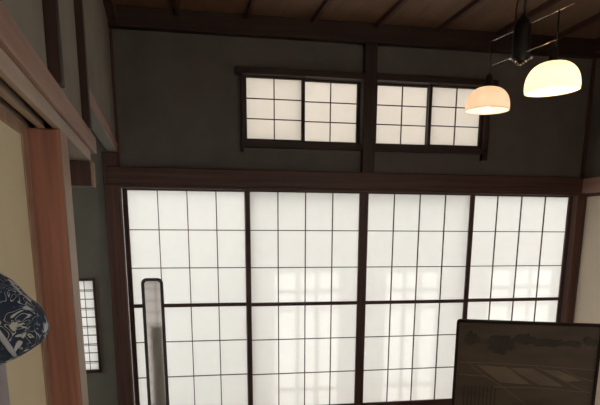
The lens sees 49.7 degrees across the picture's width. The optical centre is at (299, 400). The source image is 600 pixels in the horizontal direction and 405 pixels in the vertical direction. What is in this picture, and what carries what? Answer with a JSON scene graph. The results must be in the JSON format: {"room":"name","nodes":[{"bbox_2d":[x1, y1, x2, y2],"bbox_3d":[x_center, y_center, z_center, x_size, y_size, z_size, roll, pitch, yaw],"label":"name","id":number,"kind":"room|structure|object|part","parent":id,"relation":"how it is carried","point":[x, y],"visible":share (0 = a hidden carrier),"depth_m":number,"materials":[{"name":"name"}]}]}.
{"room":"traditional dwelling","nodes":[
{"label":"traditional dwelling","id":0,"kind":"room"},
{"bbox_2d":[0,0,115,151],"bbox_3d":[-0.653,-1.270,1.323,0.060,1.125,6.600,-3,15,-11],"label":"wall","id":1,"kind":"structure","parent":0,"point":[27,14],"depth_m":2.52,"materials":[{"name":"paint"}]},
{"bbox_2d":[0,77,51,127],"bbox_3d":[-0.414,-0.370,0.150,0.067,0.042,3.840,-3,15,-11],"label":"trim","id":2,"kind":"structure","parent":1,"relation":"attached to","point":[6,93],"depth_m":1.64,"materials":[{"name":"brown wood"}]},
{"bbox_2d":[0,107,52,404],"bbox_3d":[-0.712,0.164,1.640,0.029,1.731,0.928,-3,15,-11],"label":"sliding door","id":3,"kind":"structure","parent":1,"relation":"in","point":[28,375],"depth_m":1.74,"materials":[{"name":"paper"}]},
{"bbox_3d":[-0.709,-0.660,1.430,0.029,0.030,0.768,-3,15,-11],"label":"rail","id":4,"kind":"part","parent":3,"relation":"part of","materials":[{"name":"brown wood"}]},
{"bbox_2d":[0,47,90,160],"bbox_3d":[-0.425,-0.467,0.529,0.017,0.042,4.610,-3,15,-11],"label":"trim","id":5,"kind":"structure","parent":1,"relation":"attached to","point":[10,73],"depth_m":1.55,"materials":[{"name":"brown wood"}]},
{"bbox_2d":[0,1,96,153],"bbox_3d":[-0.427,-0.536,0.579,0.025,0.068,4.740,-3,15,-11],"label":"trim","id":6,"kind":"structure","parent":1,"relation":"attached to","point":[13,42],"depth_m":1.52,"materials":[{"name":"brown wood"}]},
{"bbox_2d":[42,0,64,87],"bbox_3d":[-0.688,-1.356,1.720,0.035,0.955,0.070,-3,15,-11],"label":"trim","id":7,"kind":"structure","parent":1,"relation":"attached to","point":[51,18],"depth_m":1.78,"materials":[{"name":"brown wood"}]},
{"bbox_2d":[34,126,86,160],"bbox_3d":[-0.864,-0.931,2.340,0.093,0.042,0.770,-3,15,-11],"label":"trim","id":8,"kind":"structure","parent":1,"relation":"attached to","point":[73,154],"depth_m":2.51,"materials":[{"name":"brown wood"}]},
{"bbox_2d":[59,129,88,404],"bbox_3d":[-0.723,0.027,2.183,0.004,1.735,0.161,-3,15,-11],"label":"trim","id":9,"kind":"structure","parent":1,"relation":"attached to","point":[64,152],"depth_m":2.05,"materials":[{"name":"brown wood"}]},
{"bbox_2d":[69,160,93,187],"bbox_3d":[-0.964,-0.968,2.773,0.140,0.100,0.110,-3,15,-11],"label":"trim","id":10,"kind":"structure","parent":1,"relation":"attached to","point":[80,171],"depth_m":2.73,"materials":[{"name":"brown wood"}]},
{"bbox_2d":[73,0,91,129],"bbox_3d":[-0.852,-1.552,2.484,0.030,0.955,0.060,-3,15,-11],"label":"trim","id":11,"kind":"structure","parent":1,"relation":"attached to","point":[78,4],"depth_m":2.52,"materials":[{"name":"brown wood"}]},
{"bbox_2d":[90,161,95,187],"bbox_3d":[-0.893,-0.973,2.795,0.008,0.100,0.095,-3,15,-11],"label":"trim","id":12,"kind":"structure","parent":1,"relation":"attached to","point":[91,162],"depth_m":2.76,"materials":[{"name":"brown wood"}]},
{"bbox_2d":[89,89,117,151],"bbox_3d":[-1.071,-1.508,3.545,0.012,0.057,2.000,-3,15,-11],"label":"trim","id":13,"kind":"structure","parent":1,"relation":"attached to","point":[93,104],"depth_m":3.37,"materials":[{"name":"brown wood"}]},
{"bbox_2d":[103,0,115,20],"bbox_3d":[-0.588,-1.760,1.172,0.055,0.100,6.525,-3,15,-11],"label":"crown molding","id":14,"kind":"structure","parent":1,"relation":"attached to","point":[109,5],"depth_m":4.08,"materials":[{"name":"brown wood"}]},
{"bbox_2d":[71,29,592,404],"bbox_3d":[-0.195,-1.274,4.933,5.340,2.900,0.070,-3,15,-11],"label":"wall","id":15,"kind":"structure","parent":0,"point":[178,94],"depth_m":4.69,"materials":[{"name":"paint"}]},
{"bbox_2d":[79,278,101,372],"bbox_3d":[-1.675,-0.546,4.790,0.356,0.700,0.062,-3,15,-11],"label":"window","id":16,"kind":"structure","parent":15,"relation":"in","point":[87,286],"depth_m":4.80,"materials":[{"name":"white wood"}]},
{"bbox_3d":[-1.676,-0.218,4.873,0.320,0.022,0.062,-3,15,-11],"label":"sill","id":17,"kind":"part","parent":16,"relation":"part of","materials":[{"name":"brown wood"}]},
{"bbox_2d":[101,152,116,183],"bbox_3d":[-1.333,-1.625,4.542,0.099,0.215,0.054,-3,15,-11],"label":"trim","id":18,"kind":"structure","parent":15,"relation":"attached to","point":[108,158],"depth_m":4.51,"materials":[{"name":"brown wood"}]},
{"bbox_2d":[109,28,120,166],"bbox_3d":[-1.273,-2.081,4.450,0.022,0.905,0.022,-3,15,-11],"label":"trim","id":19,"kind":"structure","parent":15,"relation":"attached to","point":[110,29],"depth_m":4.44,"materials":[{"name":"brown wood"}]},
{"bbox_2d":[104,184,134,404],"bbox_3d":[-1.335,-0.669,4.821,0.116,1.775,0.120,-3,15,-11],"label":"trim","id":20,"kind":"structure","parent":15,"relation":"attached to","point":[114,223],"depth_m":4.73,"materials":[{"name":"brown wood"}]},
{"bbox_2d":[175,0,180,14],"bbox_3d":[-0.170,-1.814,1.255,0.032,0.034,6.540,-3,15,-11],"label":"trim","id":21,"kind":"structure","parent":15,"relation":"attached to","point":[177,2],"depth_m":4.20,"materials":[{"name":"brown wood"}]},
{"bbox_2d":[244,0,256,19],"bbox_3d":[0.288,-1.836,1.346,0.032,0.034,6.540,-3,15,-11],"label":"trim","id":22,"kind":"structure","parent":15,"relation":"attached to","point":[251,4],"depth_m":4.26,"materials":[{"name":"brown wood"}]},
{"bbox_2d":[235,66,364,151],"bbox_3d":[-0.002,-2.099,4.729,0.941,0.557,0.115,-3,15,-11],"label":"window","id":23,"kind":"structure","parent":15,"relation":"in","point":[241,70],"depth_m":4.68,"materials":[{"name":"brown wood"}]},
{"bbox_2d":[243,75,304,141],"bbox_3d":[-0.187,-2.103,4.684,0.452,0.437,0.028,-3,15,-11],"label":"transom shoji","id":24,"kind":"object","parent":23,"relation":"in","point":[274,106],"visible":0.86,"depth_m":4.68,"materials":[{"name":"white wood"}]},
{"bbox_3d":[-0.186,-2.307,4.632,0.402,0.016,0.028,-3,15,-11],"label":"rail","id":25,"kind":"part","parent":24,"relation":"part of","materials":[{"name":"brown wood"}]},
{"bbox_3d":[-0.188,-1.899,4.736,0.402,0.016,0.028,-3,15,-11],"label":"rail","id":26,"kind":"part","parent":24,"relation":"part of","materials":[{"name":"brown wood"}]},
{"bbox_3d":[0.020,-1.880,4.795,0.890,0.044,0.105,-3,15,-11],"label":"sill","id":27,"kind":"part","parent":23,"relation":"part of","materials":[{"name":"brown wood"}]},
{"bbox_2d":[305,79,360,143],"bbox_3d":[0.224,-2.130,4.798,0.452,0.437,0.028,-3,15,-11],"label":"transom shoji","id":28,"kind":"object","parent":23,"relation":"in","point":[332,107],"visible":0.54,"depth_m":4.80,"materials":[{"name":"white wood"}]},
{"bbox_3d":[0.224,-1.926,4.850,0.402,0.016,0.028,-3,15,-11],"label":"rail","id":29,"kind":"part","parent":28,"relation":"part of","materials":[{"name":"brown wood"}]},
{"bbox_3d":[0.225,-2.334,4.745,0.402,0.016,0.028,-3,15,-11],"label":"rail","id":30,"kind":"part","parent":28,"relation":"part of","materials":[{"name":"brown wood"}]},
{"bbox_2d":[311,0,332,23],"bbox_3d":[0.747,-1.857,1.438,0.032,0.034,6.540,-3,15,-11],"label":"trim","id":31,"kind":"structure","parent":15,"relation":"attached to","point":[325,3],"depth_m":4.29,"materials":[{"name":"brown wood"}]},
{"bbox_2d":[106,166,584,192],"bbox_3d":[0.471,-1.663,4.909,3.730,0.120,0.055,-3,15,-11],"label":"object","id":32,"kind":"structure","parent":15,"relation":"attached to","point":[115,175],"depth_m":4.84,"materials":[{"name":"brown wood"}]},
{"bbox_2d":[121,185,577,195],"bbox_3d":[0.484,-1.607,4.968,3.607,0.018,0.115,-3,15,-11],"label":"trim","id":33,"kind":"structure","parent":15,"relation":"attached to","point":[122,186],"depth_m":4.88,"materials":[{"name":"brown wood"}]},
{"bbox_2d":[108,5,599,58],"bbox_3d":[0.520,-2.634,4.660,3.670,0.125,0.075,-3,15,-11],"label":"ceiling beam","id":34,"kind":"structure","parent":15,"relation":"attached to","point":[127,17],"depth_m":4.57,"materials":[{"name":"brown wood"}]},
{"bbox_2d":[361,43,377,172],"bbox_3d":[0.511,-2.150,4.795,0.094,0.880,0.050,-3,15,-11],"label":"trim","id":35,"kind":"structure","parent":15,"relation":"attached to","point":[370,56],"depth_m":4.77,"materials":[{"name":"brown wood"}]},
{"bbox_2d":[375,0,408,28],"bbox_3d":[1.205,-1.879,1.529,0.032,0.034,6.540,-3,15,-11],"label":"trim","id":36,"kind":"structure","parent":15,"relation":"attached to","point":[399,3],"depth_m":4.33,"materials":[{"name":"brown wood"}]},
{"bbox_2d":[375,74,498,160],"bbox_3d":[1.023,-2.138,4.936,0.964,0.577,0.115,-3,15,-11],"label":"window","id":37,"kind":"structure","parent":15,"relation":"in","point":[381,78],"depth_m":4.88,"materials":[{"name":"brown wood"}]},
{"bbox_2d":[375,83,428,145],"bbox_3d":[0.769,-2.156,4.906,0.447,0.437,0.028,-3,15,-11],"label":"transom shoji","id":38,"kind":"object","parent":37,"relation":"in","point":[401,109],"visible":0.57,"depth_m":4.91,"materials":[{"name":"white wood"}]},
{"bbox_3d":[0.768,-1.952,4.958,0.397,0.016,0.028,-3,15,-11],"label":"rail","id":39,"kind":"part","parent":38,"relation":"part of","materials":[{"name":"brown wood"}]},
{"bbox_3d":[0.770,-2.360,4.854,0.397,0.016,0.028,-3,15,-11],"label":"rail","id":40,"kind":"part","parent":38,"relation":"part of","materials":[{"name":"brown wood"}]},
{"bbox_3d":[0.997,-1.926,4.990,0.913,0.044,0.105,-3,15,-11],"label":"sill","id":41,"kind":"part","parent":37,"relation":"part of","materials":[{"name":"brown wood"}]},
{"bbox_2d":[426,84,482,147],"bbox_3d":[1.189,-2.168,4.958,0.447,0.437,0.028,-3,15,-11],"label":"transom shoji","id":42,"kind":"object","parent":37,"relation":"in","point":[448,124],"visible":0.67,"depth_m":4.96,"materials":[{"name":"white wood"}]},
{"bbox_3d":[1.188,-1.964,5.011,0.397,0.016,0.028,-3,15,-11],"label":"rail","id":43,"kind":"part","parent":42,"relation":"part of","materials":[{"name":"brown wood"}]},
{"bbox_3d":[1.190,-2.372,4.906,0.397,0.016,0.028,-3,15,-11],"label":"rail","id":44,"kind":"part","parent":42,"relation":"part of","materials":[{"name":"brown wood"}]},
{"bbox_2d":[437,0,484,32],"bbox_3d":[1.664,-1.901,1.620,0.032,0.034,6.540,-3,15,-11],"label":"trim","id":45,"kind":"structure","parent":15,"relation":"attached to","point":[474,3],"depth_m":4.36,"materials":[{"name":"brown wood"}]},
{"bbox_2d":[496,0,561,36],"bbox_3d":[2.122,-1.922,1.712,0.032,0.034,6.540,-3,15,-11],"label":"trim","id":46,"kind":"structure","parent":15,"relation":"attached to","point":[549,3],"depth_m":4.33,"materials":[{"name":"brown wood"}]},
{"bbox_2d":[553,12,599,40],"bbox_3d":[2.581,-1.944,1.803,0.032,0.034,6.540,-3,15,-11],"label":"trim","id":47,"kind":"structure","parent":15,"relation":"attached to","point":[596,17],"depth_m":4.59,"materials":[{"name":"brown wood"}]},
{"bbox_2d":[580,59,596,176],"bbox_3d":[2.300,-2.250,5.163,0.022,0.905,0.022,-3,15,-11],"label":"trim","id":48,"kind":"structure","parent":15,"relation":"attached to","point":[594,61],"depth_m":5.15,"materials":[{"name":"brown wood"}]},
{"bbox_2d":[114,0,599,38],"bbox_3d":[0.426,-1.893,1.445,5.450,0.030,6.700,-3,15,-11],"label":"ceiling","id":49,"kind":"structure","parent":0,"point":[490,15],"depth_m":4.35,"materials":[{"name":"brown wood"}]},
{"bbox_2d":[465,0,580,114],"bbox_3d":[1.024,-1.810,2.931,0.245,0.861,0.715,-5,15,-18],"label":"pendant lamp","id":50,"kind":"object","parent":49,"relation":"hanging from","point":[553,77],"visible":1,"depth_m":2.93,"materials":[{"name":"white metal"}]},
{"bbox_3d":[0.942,-1.510,3.248,0.220,0.110,0.220,-5,15,-18],"label":"lamp shade","id":51,"kind":"part","parent":50,"relation":"part of","materials":[{"name":"white glass"}]},
{"bbox_2d":[484,74,492,85],"bbox_3d":[0.942,-1.587,3.228,0.054,0.072,0.054,-5,15,-18],"label":"socket","id":52,"kind":"object","parent":50,"relation":"attached to","point":[489,78],"depth_m":3.21,"materials":[{"name":"black metal"}]},
{"bbox_3d":[0.943,-1.691,3.201,0.007,0.152,0.007,1,14,4],"label":"upright rod","id":53,"kind":"part","parent":50,"relation":"part of","materials":[{"name":"black metal"}]},
{"bbox_3d":[1.008,-1.925,2.937,0.012,0.444,0.064,-5,15,-18],"label":"power cord","id":54,"kind":"part","parent":50,"relation":"part of","materials":[{"name":"black plastic"}]},
{"bbox_3d":[1.011,-1.553,2.967,0.105,0.039,0.012,3,15,12],"label":"pull chain","id":55,"kind":"part","parent":50,"relation":"part of","materials":[{"name":"silver metal"}]},
{"bbox_3d":[1.020,-1.599,2.988,0.005,0.005,0.485,-5,15,-18],"label":"cross rod","id":56,"kind":"part","parent":50,"relation":"part of","materials":[{"name":"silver metal"}]},
{"bbox_3d":[1.024,-1.977,2.895,0.014,0.460,0.014,-5,15,-18],"label":"lamp stem","id":57,"kind":"part","parent":50,"relation":"part of","materials":[{"name":"black metal"}]},
{"bbox_3d":[1.034,-1.696,2.919,0.005,0.005,0.575,-5,15,-18],"label":"cross rod","id":58,"kind":"part","parent":50,"relation":"part of","materials":[{"name":"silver metal"}]},
{"bbox_3d":[1.093,-1.399,2.801,0.234,0.117,0.234,-8,15,-17],"label":"lamp shade","id":59,"kind":"part","parent":50,"relation":"part of","materials":[{"name":"white glass"}]},
{"bbox_2d":[548,46,558,60],"bbox_3d":[1.089,-1.479,2.781,0.054,0.072,0.054,-8,15,-17],"label":"socket","id":60,"kind":"object","parent":50,"relation":"attached to","point":[553,53],"depth_m":2.77,"materials":[{"name":"black metal"}]},
{"bbox_3d":[1.097,-1.576,2.756,0.007,0.152,0.007,1,14,4],"label":"upright rod","id":61,"kind":"part","parent":50,"relation":"part of","materials":[{"name":"black metal"}]},
{"bbox_2d":[572,58,599,322],"bbox_3d":[2.991,-0.591,2.305,0.060,2.900,6.670,-3,15,-11],"label":"wall","id":62,"kind":"structure","parent":0,"point":[592,167],"depth_m":5.12,"materials":[{"name":"paint"}]},
{"bbox_2d":[561,193,584,322],"bbox_3d":[2.295,-0.841,5.547,0.093,1.775,0.115,-3,15,-11],"label":"trim","id":63,"kind":"structure","parent":62,"relation":"attached to","point":[578,200],"depth_m":5.41,"materials":[{"name":"brown wood"}]},
{"bbox_2d":[573,192,599,404],"bbox_3d":[2.431,-0.720,5.067,0.029,1.771,0.900,-3,15,-11],"label":"sliding door","id":64,"kind":"structure","parent":62,"relation":"in","point":[587,301],"depth_m":5.27,"materials":[{"name":"paper"}]},
{"bbox_3d":[2.434,-1.563,4.852,0.029,0.030,0.876,-3,15,-11],"label":"rail","id":65,"kind":"part","parent":64,"relation":"part of","materials":[{"name":"brown wood"}]},
{"bbox_2d":[582,177,599,193],"bbox_3d":[2.986,-0.947,2.166,0.090,0.113,6.580,-3,15,-11],"label":"trim","id":66,"kind":"structure","parent":62,"relation":"attached to","point":[590,185],"depth_m":5.14,"materials":[{"name":"brown wood"}]},
{"bbox_2d":[594,37,599,52],"bbox_3d":[2.946,-1.927,1.877,0.070,0.100,6.525,-3,15,-11],"label":"crown molding","id":67,"kind":"structure","parent":62,"relation":"attached to","point":[597,40],"depth_m":4.94,"materials":[{"name":"brown wood"}]},
{"bbox_3d":[0.414,0.953,2.181,5.450,0.050,6.720,-3,15,-11],"label":"floor","id":68,"kind":"structure","parent":0,"visible":0},
{"bbox_2d":[0,363,9,404],"bbox_3d":[-0.451,0.545,1.114,0.060,1.262,0.060,-3,15,-11],"label":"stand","id":69,"kind":"object","parent":68,"relation":"on","point":[4,391],"visible":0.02,"depth_m":0.96,"materials":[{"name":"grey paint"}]},
{"bbox_2d":[0,272,49,364],"bbox_3d":[-0.427,-0.134,0.946,0.110,0.167,0.103,-3,15,-11],"label":"cloth bundle","id":70,"kind":"object","parent":69,"relation":"on","point":[24,324],"visible":1,"depth_m":0.92,"materials":[{"name":"blue fabric"}]},
{"bbox_2d":[27,128,80,404],"bbox_3d":[-0.769,0.029,2.174,0.090,1.735,0.170,-3,15,-11],"label":"post","id":71,"kind":"object","parent":68,"relation":"on","point":[44,143],"visible":0.72,"depth_m":1.97,"materials":[{"name":"brown wood"}]},
{"bbox_2d":[141,278,168,404],"bbox_3d":[-1.024,-0.288,4.610,0.150,1.143,0.223,-3,15,-13],"label":"mirror","id":72,"kind":"object","parent":68,"relation":"on","point":[152,290],"visible":1,"depth_m":4.55,"materials":[{"name":"black plastic"}]},
{"bbox_2d":[452,319,599,404],"bbox_3d":[1.199,0.071,3.525,0.732,1.000,0.260,4,15,14],"label":"screen","id":73,"kind":"object","parent":68,"relation":"on","point":[497,362],"visible":1,"depth_m":3.45,"materials":[{"name":"black paint"}]},
{"bbox_3d":[0.477,0.092,5.394,3.610,0.030,0.130,-3,15,-11],"label":"trim","id":74,"kind":"structure","parent":68,"relation":"on","visible":0},
{"bbox_2d":[122,188,247,404],"bbox_3d":[-0.829,-0.701,4.930,0.913,1.724,0.028,-3,15,-11],"label":"screen","id":75,"kind":"object","parent":74,"relation":"on","point":[192,240],"visible":0.93,"depth_m":4.90,"materials":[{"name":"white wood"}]},
{"bbox_3d":[-0.826,-1.531,4.718,0.843,0.012,0.028,-3,15,-11],"label":"rail","id":76,"kind":"part","parent":75,"relation":"part of","materials":[{"name":"brown wood"}]},
{"bbox_3d":[-0.828,-0.723,4.923,0.843,0.026,0.024,-3,15,-11],"label":"rail","id":77,"kind":"part","parent":75,"relation":"part of","materials":[{"name":"brown wood"}]},
{"bbox_2d":[245,190,363,404],"bbox_3d":[0.038,-0.732,5.066,0.913,1.724,0.028,-3,15,-11],"label":"screen","id":78,"kind":"object","parent":74,"relation":"on","point":[304,249],"visible":1,"depth_m":5.05,"materials":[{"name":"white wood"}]},
{"bbox_3d":[0.039,-0.754,5.058,0.843,0.026,0.024,-3,15,-11],"label":"rail","id":79,"kind":"part","parent":78,"relation":"part of","materials":[{"name":"brown wood"}]},
{"bbox_3d":[0.042,-1.562,4.854,0.843,0.012,0.028,-3,15,-11],"label":"rail","id":80,"kind":"part","parent":78,"relation":"part of","materials":[{"name":"brown wood"}]},
{"bbox_3d":[0.036,0.074,5.271,0.843,0.060,0.028,-3,15,-11],"label":"rail","id":81,"kind":"part","parent":78,"relation":"part of","materials":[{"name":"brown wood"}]},
{"bbox_2d":[359,192,474,404],"bbox_3d":[0.932,-0.774,5.244,0.913,1.724,0.028,-3,15,-11],"label":"screen","id":82,"kind":"object","parent":74,"relation":"on","point":[417,247],"visible":0.85,"depth_m":5.22,"materials":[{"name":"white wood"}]},
{"bbox_3d":[0.929,0.032,5.450,0.843,0.060,0.028,-3,15,-11],"label":"rail","id":83,"kind":"part","parent":82,"relation":"part of","materials":[{"name":"brown wood"}]},
{"bbox_3d":[0.933,-0.796,5.237,0.843,0.026,0.024,-3,15,-11],"label":"rail","id":84,"kind":"part","parent":82,"relation":"part of","materials":[{"name":"brown wood"}]},
{"bbox_3d":[0.935,-1.604,5.032,0.843,0.012,0.028,-3,15,-11],"label":"rail","id":85,"kind":"part","parent":82,"relation":"part of","materials":[{"name":"brown wood"}]},
{"bbox_2d":[467,194,572,321],"bbox_3d":[1.794,-0.825,5.453,0.913,1.724,0.028,-3,15,-11],"label":"screen","id":86,"kind":"object","parent":74,"relation":"on","point":[520,243],"visible":0.52,"depth_m":5.37,"materials":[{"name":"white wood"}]},
{"bbox_3d":[1.794,-0.847,5.446,0.843,0.026,0.024,-3,15,-11],"label":"rail","id":87,"kind":"part","parent":86,"relation":"part of","materials":[{"name":"brown wood"}]},
{"bbox_3d":[1.797,-1.654,5.242,0.843,0.012,0.028,-3,15,-11],"label":"rail","id":88,"kind":"part","parent":86,"relation":"part of","materials":[{"name":"brown wood"}]}
]}

